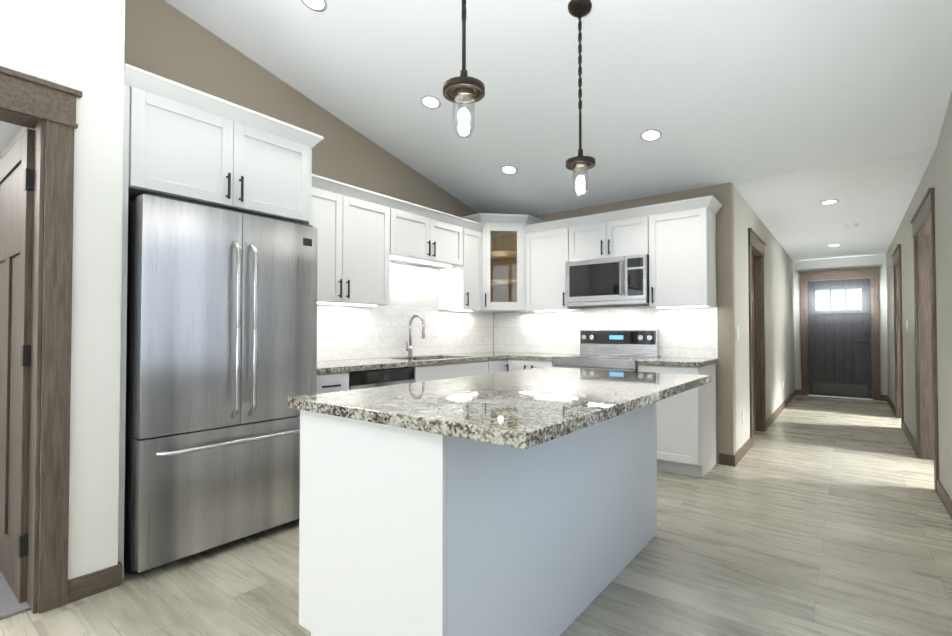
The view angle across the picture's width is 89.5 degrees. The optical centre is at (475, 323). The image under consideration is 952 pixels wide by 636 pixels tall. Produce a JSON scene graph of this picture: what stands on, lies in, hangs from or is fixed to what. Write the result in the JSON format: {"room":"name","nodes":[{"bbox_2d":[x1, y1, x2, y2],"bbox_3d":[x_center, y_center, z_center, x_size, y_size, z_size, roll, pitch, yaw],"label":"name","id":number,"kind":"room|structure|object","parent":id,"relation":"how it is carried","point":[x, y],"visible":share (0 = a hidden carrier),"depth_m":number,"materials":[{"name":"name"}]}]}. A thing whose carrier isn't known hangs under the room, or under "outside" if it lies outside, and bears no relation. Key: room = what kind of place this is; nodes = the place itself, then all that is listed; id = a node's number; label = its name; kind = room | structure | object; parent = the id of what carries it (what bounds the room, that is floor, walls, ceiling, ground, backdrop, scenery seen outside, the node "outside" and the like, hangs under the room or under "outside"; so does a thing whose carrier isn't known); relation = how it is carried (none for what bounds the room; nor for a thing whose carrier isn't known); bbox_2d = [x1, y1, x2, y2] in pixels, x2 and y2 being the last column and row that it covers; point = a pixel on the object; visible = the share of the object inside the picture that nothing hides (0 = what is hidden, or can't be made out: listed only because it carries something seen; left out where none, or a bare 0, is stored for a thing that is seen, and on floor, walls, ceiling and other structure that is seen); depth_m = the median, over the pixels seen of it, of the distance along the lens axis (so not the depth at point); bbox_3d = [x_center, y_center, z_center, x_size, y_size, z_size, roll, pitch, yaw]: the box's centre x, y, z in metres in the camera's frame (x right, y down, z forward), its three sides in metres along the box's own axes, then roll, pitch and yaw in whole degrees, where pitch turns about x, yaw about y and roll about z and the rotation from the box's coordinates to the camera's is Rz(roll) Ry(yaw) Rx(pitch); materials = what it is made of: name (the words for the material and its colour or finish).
{"room":"kitchen","nodes":[
{"label":"kitchen","id":0,"kind":"room"},
{"bbox_2d":[0,571,29,619],"bbox_3d":[-4.430,1.221,2.053,4.170,0.092,3.640,-1,-1,38],"label":"floor","id":1,"kind":"structure","parent":0,"point":[10,605],"depth_m":2.01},
{"bbox_2d":[0,127,33,159],"bbox_3d":[-3.377,-0.458,3.494,4.100,3.340,0.120,-1,-1,38],"label":"wall","id":2,"kind":"structure","parent":0,"point":[13,141],"depth_m":3.20,"materials":[{"name":"white paint"}]},
{"bbox_2d":[0,0,124,601],"bbox_3d":[-3.062,-0.995,0.471,0.120,4.308,4.520,-1,-1,38],"label":"wall","id":3,"kind":"structure","parent":0,"point":[76,44],"depth_m":2.12,"materials":[{"name":"white paint"}]},
{"bbox_2d":[0,128,33,602],"bbox_3d":[-2.220,0.175,2.291,0.826,2.008,0.153,-1,-1,38],"label":"door","id":4,"kind":"structure","parent":3,"relation":"in","point":[16,195],"depth_m":2.16,"materials":[{"name":"brown wood"}]},
{"bbox_2d":[0,66,82,613],"bbox_3d":[-2.101,0.087,1.687,0.188,2.187,1.074,-1,-1,38],"label":"door frame","id":5,"kind":"structure","parent":3,"relation":"attached to","point":[45,109],"depth_m":2.00,"materials":[{"name":"brown wood"}]},
{"bbox_2d":[124,0,480,360],"bbox_3d":[-1.036,-0.432,4.207,0.120,3.314,3.880,-1,-1,38],"label":"wall","id":6,"kind":"structure","parent":0,"point":[164,39],"depth_m":3.46,"materials":[{"name":"beige paint"}]},
{"bbox_2d":[128,86,309,223],"bbox_3d":[-1.583,-0.872,2.829,0.712,0.475,0.954,-1,-1,38],"label":"upper cabinet","id":7,"kind":"object","parent":6,"relation":"attached to","point":[180,151],"visible":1,"depth_m":2.55,"materials":[{"name":"white wood"}]},
{"bbox_2d":[124,63,322,148],"bbox_3d":[-1.572,-1.149,2.850,0.707,0.080,1.057,-1,-1,38],"label":"crown molding","id":8,"kind":"structure","parent":7,"relation":"attached to","point":[141,79],"depth_m":2.54,"materials":[{"name":"white wood"}]},
{"bbox_2d":[311,187,389,305],"bbox_3d":[-1.119,-0.559,3.697,0.372,0.810,0.946,-1,-1,38],"label":"upper cabinet","id":9,"kind":"object","parent":6,"relation":"attached to","point":[353,264],"visible":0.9,"depth_m":3.68,"materials":[{"name":"white wood"}]},
{"bbox_2d":[317,302,375,306],"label":"led light","id":10,"kind":"object","parent":9,"relation":"attached to","point":[317,302],"depth_m":3.73,"materials":[{"name":"white plastic"}]},
{"bbox_2d":[317,261,492,360],"bbox_3d":[-0.679,-0.127,4.555,0.008,0.882,2.854,-1,-1,38],"label":"tile backsplash","id":11,"kind":"structure","parent":6,"relation":"attached to","point":[376,332],"depth_m":4.54,"materials":[{"name":"white tile"}]},
{"bbox_2d":[390,208,462,267],"bbox_3d":[-0.536,-0.761,4.450,0.372,0.380,0.946,-1,-1,38],"label":"upper cabinet","id":12,"kind":"object","parent":6,"relation":"attached to","point":[417,237],"visible":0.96,"depth_m":4.32,"materials":[{"name":"white wood"}]},
{"bbox_2d":[312,174,483,231],"bbox_3d":[-0.734,-0.996,4.202,0.367,0.080,2.204,-1,-1,38],"label":"crown molding","id":13,"kind":"structure","parent":12,"relation":"attached to","point":[333,186],"depth_m":3.96,"materials":[{"name":"white wood"}]},
{"bbox_2d":[390,256,450,266],"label":"led light","id":14,"kind":"object","parent":12,"relation":"attached to","point":[390,256],"depth_m":4.39,"materials":[{"name":"white plastic"}]},
{"bbox_2d":[438,228,481,310],"bbox_3d":[-0.149,-0.538,4.944,0.372,0.810,0.306,-1,-1,38],"label":"upper cabinet","id":15,"kind":"object","parent":6,"relation":"attached to","point":[459,287],"visible":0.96,"depth_m":4.84,"materials":[{"name":"white wood"}]},
{"bbox_2d":[462,222,534,312],"bbox_3d":[0.258,-0.588,5.234,0.659,0.920,0.667,-1,-1,38],"label":"upper cabinet","id":16,"kind":"object","parent":6,"relation":"attached to","point":[503,268],"visible":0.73,"depth_m":5.03,"materials":[{"name":"white wood"}]},
{"bbox_2d":[0,395,951,635],"bbox_3d":[0.946,1.252,3.510,4.070,0.080,14.540,-1,-1,38],"label":"floor","id":17,"kind":"structure","parent":0,"point":[813,515],"depth_m":2.36,"materials":[{"name":"beige wood"}]},
{"bbox_2d":[118,84,129,580],"bbox_3d":[-1.904,0.039,2.436,0.670,2.310,0.029,-1,-1,38],"label":"panel","id":18,"kind":"object","parent":17,"relation":"on","point":[123,327],"visible":0.27,"depth_m":2.23,"materials":[{"name":"white"}]},
{"bbox_2d":[124,193,317,573],"bbox_3d":[-1.516,0.301,2.765,0.817,1.797,0.921,-1,-1,38],"label":"refrigerator","id":19,"kind":"object","parent":17,"relation":"on","point":[221,354],"visible":0.88,"depth_m":2.44,"materials":[{"name":"grey metal"}]},
{"bbox_2d":[305,148,311,224],"bbox_3d":[-1.304,0.052,3.216,0.658,2.310,0.019,-1,-1,38],"label":"panel","id":20,"kind":"object","parent":17,"relation":"on","point":[308,223],"visible":0.15,"depth_m":3.03,"materials":[{"name":"white wood"}]},
{"bbox_2d":[317,372,348,393],"bbox_3d":[-1.199,0.772,3.343,0.652,0.875,0.326,-1,-1,38],"label":"base cabinet","id":21,"kind":"object","parent":17,"relation":"on","point":[330,382],"visible":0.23,"depth_m":3.19,"materials":[{"name":"white wood"}]},
{"bbox_2d":[348,367,413,389],"bbox_3d":[-0.895,0.782,3.715,0.661,0.868,0.618,-1,-1,38],"label":"dishwasher","id":22,"kind":"object","parent":17,"relation":"on","point":[376,378],"visible":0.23,"depth_m":3.52,"materials":[{"name":"grey plastic"}]},
{"bbox_2d":[410,361,487,381],"bbox_3d":[-0.410,0.790,4.357,0.652,0.875,0.976,-1,-1,38],"label":"base cabinet","id":23,"kind":"object","parent":17,"relation":"on","point":[436,372],"visible":0.06,"depth_m":4.12,"materials":[{"name":"white wood"}]},
{"bbox_2d":[317,352,532,373],"bbox_3d":[-0.428,0.440,4.357,0.632,0.255,2.865,-1,-1,38],"label":"countertop","id":24,"kind":"structure","parent":23,"relation":"on","point":[334,366],"depth_m":3.93,"materials":[{"name":"stone"}]},
{"bbox_2d":[406,314,424,356],"bbox_3d":[-0.564,0.115,4.455,0.216,0.397,0.089,-1,-1,38],"label":"faucet","id":25,"kind":"object","parent":24,"relation":"on","point":[409,349],"visible":1,"depth_m":4.49,"materials":[{"name":"silver metal"}]},
{"bbox_2d":[299,402,656,635],"bbox_3d":[0.201,0.752,2.235,0.688,0.877,1.836,-1,-1,38],"label":"kitchen island","id":26,"kind":"object","parent":17,"relation":"on","point":[406,532],"visible":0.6,"depth_m":1.57,"materials":[{"name":"white wood"}]},
{"bbox_2d":[288,367,710,448],"bbox_3d":[0.298,0.293,2.168,1.005,0.038,1.890,-1,-1,38],"label":"island countertop","id":27,"kind":"structure","parent":26,"relation":"on","point":[525,409],"depth_m":1.65,"materials":[{"name":"stone"}]},
{"bbox_2d":[488,359,508,373],"bbox_3d":[-0.009,0.799,4.872,0.652,0.875,0.322,-1,-1,38],"label":"base cabinet","id":28,"kind":"object","parent":17,"relation":"on","point":[497,366],"visible":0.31,"depth_m":4.70,"materials":[{"name":"white wood"}]},
{"bbox_2d":[506,359,553,370],"bbox_3d":[0.455,0.802,5.067,1.140,0.875,0.652,-1,-1,38],"label":"base cabinet","id":29,"kind":"object","parent":17,"relation":"on","point":[515,364],"visible":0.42,"depth_m":4.68,"materials":[{"name":"white wood"}]},
{"bbox_2d":[508,353,576,360],"bbox_3d":[0.711,0.340,4.888,0.511,0.038,0.632,-1,-1,38],"label":"countertop","id":30,"kind":"structure","parent":29,"relation":"on","point":[542,356],"depth_m":4.74,"materials":[{"name":"stone"}]},
{"bbox_2d":[552,330,658,370],"bbox_3d":[1.187,0.644,4.441,0.776,1.170,0.723,-1,-1,38],"label":"range","id":31,"kind":"object","parent":17,"relation":"on","point":[622,350],"visible":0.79,"depth_m":4.53,"materials":[{"name":"grey metal"}]},
{"bbox_2d":[638,363,716,477],"bbox_3d":[1.713,0.785,4.088,0.476,0.875,0.652,-1,-1,38],"label":"base cabinet","id":32,"kind":"object","parent":17,"relation":"on","point":[686,432],"visible":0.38,"depth_m":3.84,"materials":[{"name":"white wood"}]},
{"bbox_2d":[637,357,717,366],"bbox_3d":[1.726,0.327,4.099,0.493,0.038,0.632,-1,-1,38],"label":"countertop","id":33,"kind":"structure","parent":32,"relation":"on","point":[680,361],"depth_m":3.93,"materials":[{"name":"stone"}]},
{"bbox_2d":[0,0,951,260],"bbox_3d":[-0.396,-2.196,4.613,7.470,1.974,14.540,-1,-1,38],"label":"ceiling","id":34,"kind":"structure","parent":0,"point":[716,92],"depth_m":3.26,"materials":[{"name":"white paint"}]},
{"bbox_2d":[301,0,326,11],"bbox_3d":[-0.954,-1.896,2.823,0.156,0.038,0.152,-1,-1,38],"label":"recessed light","id":35,"kind":"object","parent":34,"relation":"in","point":[318,5],"visible":1,"depth_m":2.85,"materials":[{"name":"white"}]},
{"bbox_2d":[420,95,440,108],"bbox_3d":[-0.340,-1.662,3.609,0.156,0.038,0.152,-1,-1,38],"label":"recessed light","id":36,"kind":"object","parent":34,"relation":"in","point":[430,101],"visible":1,"depth_m":3.61,"materials":[{"name":"white plastic"}]},
{"bbox_2d":[443,0,484,137],"bbox_3d":[-0.046,-1.343,1.831,0.160,1.272,0.160,-1,-1,38],"label":"pendant light","id":37,"kind":"object","parent":34,"relation":"hanging from","point":[463,88],"visible":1,"depth_m":1.81,"materials":[{"name":"brown metal"}]},
{"bbox_2d":[501,165,516,173],"bbox_3d":[0.305,-1.417,4.434,0.156,0.038,0.152,-1,-1,38],"label":"recessed light","id":38,"kind":"object","parent":34,"relation":"in","point":[508,169],"visible":1,"depth_m":4.43,"materials":[{"name":"white plastic"}]},
{"bbox_2d":[565,0,595,195],"bbox_3d":[0.568,-1.220,2.618,0.160,1.052,0.160,-1,-1,38],"label":"pendant light","id":39,"kind":"object","parent":34,"relation":"hanging from","point":[579,10],"visible":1,"depth_m":2.61,"materials":[{"name":"brown metal"}]},
{"bbox_2d":[640,129,661,140],"bbox_3d":[1.329,-1.429,3.650,0.156,0.038,0.152,-1,-1,38],"label":"recessed light","id":40,"kind":"object","parent":34,"relation":"in","point":[651,135],"visible":1,"depth_m":3.65,"materials":[{"name":"white"}]},
{"bbox_2d":[820,200,838,203],"bbox_3d":[3.500,-1.202,4.759,0.156,0.007,0.156,-1,-1,38],"label":"recessed light","id":41,"kind":"object","parent":34,"relation":"in","point":[828,201],"visible":0.98,"depth_m":4.74,"materials":[{"name":"white"}]},
{"bbox_2d":[845,223,857,227],"bbox_3d":[4.519,-1.172,5.777,0.124,0.032,0.124,-1,-1,38],"label":"smoke detector","id":42,"kind":"object","parent":34,"relation":"attached to","point":[853,225],"visible":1,"depth_m":5.74,"materials":[{"name":"white plastic"}]},
{"bbox_2d":[535,310,570,311],"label":"led light","id":43,"kind":"object","parent":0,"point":[549,310],"depth_m":4.95,"materials":[{"name":"white plastic"}]},
{"bbox_2d":[493,183,735,463],"bbox_3d":[1.194,0.008,4.998,2.660,2.460,0.120,-1,-1,38],"label":"wall","id":44,"kind":"structure","parent":0,"point":[723,194],"depth_m":4.19,"materials":[{"name":"beige paint"}]},
{"bbox_2d":[525,228,582,310],"bbox_3d":[0.804,-0.537,4.995,0.496,0.810,0.372,-1,-1,38],"label":"upper cabinet","id":45,"kind":"object","parent":44,"relation":"attached to","point":[547,255],"visible":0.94,"depth_m":4.88,"materials":[{"name":"white wood"}]},
{"bbox_2d":[494,306,717,358],"bbox_3d":[1.161,0.080,4.940,2.411,0.482,0.008,-1,-1,38],"label":"tile backsplash","id":46,"kind":"structure","parent":44,"relation":"attached to","point":[515,332],"depth_m":4.82,"materials":[{"name":"white tile"}]},
{"bbox_2d":[569,216,648,260],"bbox_3d":[1.309,-0.776,4.607,0.776,0.345,0.372,-1,-1,38],"label":"upper cabinet","id":47,"kind":"object","parent":44,"relation":"attached to","point":[624,237],"visible":0.69,"depth_m":4.46,"materials":[{"name":"white wood"}]},
{"bbox_2d":[461,195,721,233],"bbox_3d":[0.960,-1.043,4.672,2.468,0.190,0.705,-1,-1,38],"label":"crown molding","id":48,"kind":"structure","parent":47,"relation":"attached to","point":[712,203],"depth_m":4.52,"materials":[{"name":"white wood"}]},
{"bbox_2d":[565,254,648,307],"bbox_3d":[1.282,-0.385,4.564,0.774,0.432,0.462,-1,-1,38],"label":"microwave","id":49,"kind":"object","parent":47,"relation":"attached to","point":[613,281],"visible":0.98,"depth_m":4.40,"materials":[{"name":"grey metal"}]},
{"bbox_2d":[649,207,716,307],"bbox_3d":[1.807,-0.550,4.216,0.476,0.810,0.372,-1,-1,38],"label":"upper cabinet","id":50,"kind":"object","parent":44,"relation":"attached to","point":[682,258],"visible":1,"depth_m":4.09,"materials":[{"name":"white wood"}]},
{"bbox_2d":[657,306,706,307],"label":"led light","id":51,"kind":"object","parent":50,"relation":"attached to","point":[680,306],"depth_m":4.16,"materials":[{"name":"white plastic"}]},
{"bbox_2d":[734,187,794,451],"bbox_3d":[4.007,0.035,6.547,0.120,2.460,5.780,-1,-1,38],"label":"wall","id":52,"kind":"structure","parent":0,"point":[779,319],"depth_m":5.93,"materials":[{"name":"grey paint"}]},
{"bbox_2d":[736,326,738,338],"bbox_3d":[2.347,0.086,4.303,0.011,0.114,0.070,-1,-1,38],"label":"light switch","id":53,"kind":"object","parent":52,"relation":"attached to","point":[737,329],"visible":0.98,"depth_m":4.29,"materials":[{"name":"white plastic"}]},
{"bbox_2d":[728,438,751,466],"bbox_3d":[2.460,1.181,4.453,0.044,0.095,0.874,-1,-1,38],"label":"baseboard","id":54,"kind":"structure","parent":52,"relation":"attached to","point":[733,460],"depth_m":4.27,"materials":[{"name":"brown wood"}]},
{"bbox_2d":[752,256,755,431],"bbox_3d":[2.999,0.227,5.256,0.089,2.008,0.814,-1,-1,38],"label":"door","id":55,"kind":"structure","parent":52,"relation":"in","point":[753,343],"depth_m":5.51,"materials":[{"name":"brown wood"}]},
{"bbox_2d":[748,228,765,446],"bbox_3d":[3.017,0.149,5.244,0.154,2.187,1.074,-1,-1,38],"label":"door frame","id":56,"kind":"structure","parent":52,"relation":"attached to","point":[756,246],"depth_m":5.55,"materials":[{"name":"brown wood"}]},
{"bbox_2d":[766,389,797,429],"bbox_3d":[4.610,1.229,7.179,0.030,0.095,4.010,-1,-1,38],"label":"baseboard","id":57,"kind":"structure","parent":52,"relation":"attached to","point":[769,421],"depth_m":6.78,"materials":[{"name":"brown wood"}]},
{"bbox_2d":[794,254,887,394],"bbox_3d":[6.327,0.069,8.480,1.410,2.460,0.120,-1,-1,38],"label":"wall","id":58,"kind":"structure","parent":0,"point":[861,262],"depth_m":8.31,"materials":[{"name":"grey paint"}]},
{"bbox_2d":[807,278,871,398],"bbox_3d":[6.355,0.261,8.424,0.896,2.050,0.109,-1,-1,38],"label":"entry door","id":59,"kind":"structure","parent":58,"relation":"in","point":[839,355],"depth_m":8.41,"materials":[{"name":"black wood"}]},
{"bbox_2d":[798,267,880,400],"bbox_3d":[6.364,0.185,8.428,1.144,2.227,0.154,-1,-1,38],"label":"door frame","id":60,"kind":"structure","parent":58,"relation":"attached to","point":[872,274],"depth_m":8.30,"materials":[{"name":"brown wood"}]},
{"bbox_2d":[886,91,951,499],"bbox_3d":[2.505,-0.976,2.336,0.120,4.334,14.540,-1,-1,38],"label":"wall","id":61,"kind":"structure","parent":0,"point":[937,175],"depth_m":3.37,"materials":[{"name":"grey paint"}]},
{"bbox_2d":[885,395,894,413],"bbox_3d":[6.249,1.230,7.235,0.030,0.095,1.910,-1,-1,38],"label":"baseboard","id":62,"kind":"structure","parent":61,"relation":"attached to","point":[887,398],"depth_m":7.30,"materials":[{"name":"brown wood"}]},
{"bbox_2d":[891,244,903,427],"bbox_3d":[5.392,0.163,6.057,0.154,2.187,1.074,-1,-1,38],"label":"door frame","id":63,"kind":"structure","parent":61,"relation":"attached to","point":[898,335],"depth_m":6.39,"materials":[{"name":"brown wood"}]},
{"bbox_2d":[902,421,915,452],"bbox_3d":[4.561,1.192,5.051,0.014,0.095,1.550,-1,-1,38],"label":"baseboard","id":64,"kind":"structure","parent":61,"relation":"attached to","point":[908,434],"depth_m":4.99,"materials":[{"name":"brown wood"}]},
{"bbox_2d":[910,187,938,492],"bbox_3d":[3.732,0.126,3.922,0.154,2.187,1.324,-1,-1,38],"label":"door frame","id":65,"kind":"structure","parent":61,"relation":"attached to","point":[922,221],"depth_m":4.33,"materials":[{"name":"brown wood"}]},
{"bbox_2d":[937,479,951,518],"bbox_3d":[0.681,1.105,0.063,0.016,0.095,8.530,-1,-1,38],"label":"baseboard","id":66,"kind":"structure","parent":61,"relation":"attached to","point":[946,500],"depth_m":3.15,"materials":[{"name":"brown wood"}]},
{"label":"outside","id":67,"kind":"structure","parent":0,"visible":0},
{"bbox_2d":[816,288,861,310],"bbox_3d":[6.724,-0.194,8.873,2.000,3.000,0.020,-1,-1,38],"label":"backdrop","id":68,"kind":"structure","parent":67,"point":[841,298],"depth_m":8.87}
]}

